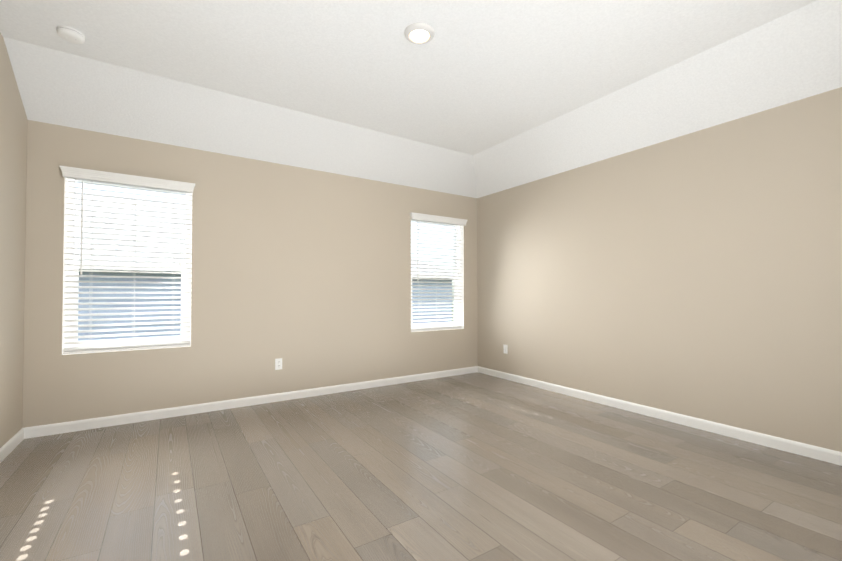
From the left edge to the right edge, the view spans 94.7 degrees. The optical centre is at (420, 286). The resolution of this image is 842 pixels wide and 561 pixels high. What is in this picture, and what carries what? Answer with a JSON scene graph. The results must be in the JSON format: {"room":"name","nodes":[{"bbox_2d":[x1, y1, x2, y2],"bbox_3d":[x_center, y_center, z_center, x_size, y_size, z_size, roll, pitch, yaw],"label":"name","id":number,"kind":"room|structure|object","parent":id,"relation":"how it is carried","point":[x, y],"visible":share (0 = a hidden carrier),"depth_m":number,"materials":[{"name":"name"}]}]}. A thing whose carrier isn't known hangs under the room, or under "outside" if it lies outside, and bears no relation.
{"room":"empty bedroom","nodes":[
{"label":"empty bedroom","id":0,"kind":"room"},
{"bbox_2d":[0,33,27,447],"bbox_3d":[-1.607,-0.396,0.631,0.170,3.030,5.470,1,-1,-33],"label":"wall","id":1,"kind":"structure","parent":0,"point":[13,148],"depth_m":2.71,"materials":[{"name":"beige paint"}]},
{"bbox_2d":[0,427,27,462],"bbox_3d":[-1.576,1.080,0.727,0.013,0.083,5.300,1,-1,-33],"label":"baseboard","id":2,"kind":"structure","parent":1,"relation":"attached to","point":[22,434],"depth_m":2.74,"materials":[{"name":"white wood"}]},
{"bbox_2d":[3,37,476,197],"bbox_3d":[-0.967,-1.435,4.001,4.560,0.342,0.550,1,-1,-33],"label":"ceiling slope","id":3,"kind":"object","parent":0,"point":[56,87],"visible":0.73,"depth_m":3.42,"materials":[{"name":"white paint"}]},
{"bbox_2d":[22,120,477,427],"bbox_3d":[-1.163,-0.334,4.284,4.900,3.030,0.170,1,-1,-33],"label":"wall","id":4,"kind":"structure","parent":0,"point":[304,274],"depth_m":3.85,"materials":[{"name":"beige paint"}]},
{"bbox_2d":[60,166,194,192],"bbox_3d":[-2.460,-0.902,3.311,0.920,0.078,0.060,1,-1,-33],"label":"window valance","id":5,"kind":"object","parent":4,"relation":"attached to","point":[87,174],"visible":1,"depth_m":3.27,"materials":[{"name":"white wood"}]},
{"bbox_2d":[65,179,191,347],"bbox_3d":[-2.544,-0.184,3.428,0.880,1.470,0.070,1,-1,-33],"label":"window","id":6,"kind":"structure","parent":4,"relation":"in","point":[72,195],"depth_m":3.34,"materials":[{"name":"white plastic"}]},
{"bbox_2d":[63,177,191,353],"bbox_3d":[-2.497,-0.183,3.355,0.874,1.465,0.071,1,-1,-33],"label":"window blind","id":7,"kind":"object","parent":6,"relation":"attached to","point":[100,348],"visible":0.96,"depth_m":3.33,"materials":[{"name":"white plastic"}]},
{"bbox_2d":[28,366,475,437],"bbox_3d":[-1.113,1.138,4.182,4.500,0.083,0.013,1,-1,-33],"label":"baseboard","id":8,"kind":"structure","parent":4,"relation":"attached to","point":[86,424],"depth_m":3.67,"materials":[{"name":"white wood"}]},
{"bbox_2d":[275,358,281,369],"bbox_3d":[-1.455,0.797,3.968,0.070,0.114,0.010,1,-1,-33],"label":"electrical outlet","id":9,"kind":"object","parent":4,"relation":"attached to","point":[278,363],"visible":1,"depth_m":3.96,"materials":[{"name":"white plastic"}]},
{"bbox_2d":[411,220,459,327],"bbox_3d":[0.163,-0.154,5.189,0.850,1.470,0.070,1,-1,-33],"label":"window","id":10,"kind":"structure","parent":4,"relation":"in","point":[458,248],"depth_m":5.32,"materials":[{"name":"white plastic"}]},
{"bbox_2d":[411,219,462,331],"bbox_3d":[0.210,-0.154,5.117,0.844,1.465,0.071,1,-1,-33],"label":"window blind","id":11,"kind":"object","parent":10,"relation":"attached to","point":[430,328],"visible":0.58,"depth_m":5.12,"materials":[{"name":"white plastic"}]},
{"bbox_2d":[410,212,467,225],"bbox_3d":[0.247,-0.872,5.073,0.890,0.078,0.060,1,-1,-33],"label":"window valance","id":12,"kind":"object","parent":4,"relation":"attached to","point":[433,218],"visible":1,"depth_m":5.03,"materials":[{"name":"white wood"}]},
{"bbox_2d":[0,0,816,154],"bbox_3d":[0.329,-1.762,2.015,4.560,0.250,5.300,1,-1,-33],"label":"ceiling","id":13,"kind":"structure","parent":0,"point":[472,77],"depth_m":2.65,"materials":[{"name":"white paint"}]},
{"bbox_2d":[57,26,84,43],"bbox_3d":[-2.251,-1.607,2.493,0.136,0.046,0.136,-1,-1,37],"label":"smoke detector","id":14,"kind":"object","parent":13,"relation":"attached to","point":[70,34],"visible":1,"depth_m":2.47,"materials":[{"name":"white plastic"}]},
{"bbox_2d":[404,23,434,44],"bbox_3d":[-0.010,-1.617,2.497,0.196,0.024,0.196,1,-1,-33],"label":"ceiling light","id":15,"kind":"object","parent":13,"relation":"attached to","point":[419,33],"visible":1,"depth_m":2.47,"materials":[{"name":"white plastic"}]},
{"bbox_2d":[0,372,841,560],"bbox_3d":[0.329,1.202,1.966,4.900,0.120,5.640,1,-1,-33],"label":"floor","id":16,"kind":"structure","parent":0,"point":[476,466],"depth_m":2.22,"materials":[{"name":"brown wood"}]},
{"bbox_2d":[473,0,841,197],"bbox_3d":[2.009,-1.450,3.104,0.550,0.342,5.300,1,-1,-33],"label":"ceiling","id":17,"kind":"structure","parent":0,"point":[793,56],"depth_m":2.98,"materials":[{"name":"white paint"}]},
{"bbox_2d":[477,87,841,451],"bbox_3d":[2.357,-0.352,3.211,0.170,3.030,5.470,1,-1,-33],"label":"wall","id":18,"kind":"structure","parent":0,"point":[697,274],"depth_m":3.21,"materials":[{"name":"beige paint"}]},
{"bbox_2d":[503,345,507,353],"bbox_3d":[1.085,0.809,4.982,0.010,0.114,0.070,1,-1,-33],"label":"electrical outlet","id":19,"kind":"object","parent":18,"relation":"attached to","point":[505,347],"visible":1,"depth_m":4.98,"materials":[{"name":"white plastic"}]},
{"bbox_2d":[476,366,841,465],"bbox_3d":[2.234,1.121,3.207,0.013,0.083,5.300,1,-1,-33],"label":"baseboard","id":20,"kind":"structure","parent":18,"relation":"attached to","point":[778,443],"depth_m":3.20,"materials":[{"name":"white wood"}]},
{"label":"outside","id":21,"kind":"structure","parent":0,"visible":0},
{"bbox_3d":[-12.345,2.020,20.910,64.000,0.120,39.700,1,-1,-33],"label":"ground","id":22,"kind":"structure","parent":21,"visible":0},
{"bbox_2d":[75,191,453,340],"bbox_3d":[-9.130,-0.538,12.723,19.490,4.720,9.900,1,-1,-33],"label":"neighbor house","id":23,"kind":"structure","parent":22,"relation":"on","point":[108,204],"depth_m":9.49,"materials":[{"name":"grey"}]}
]}

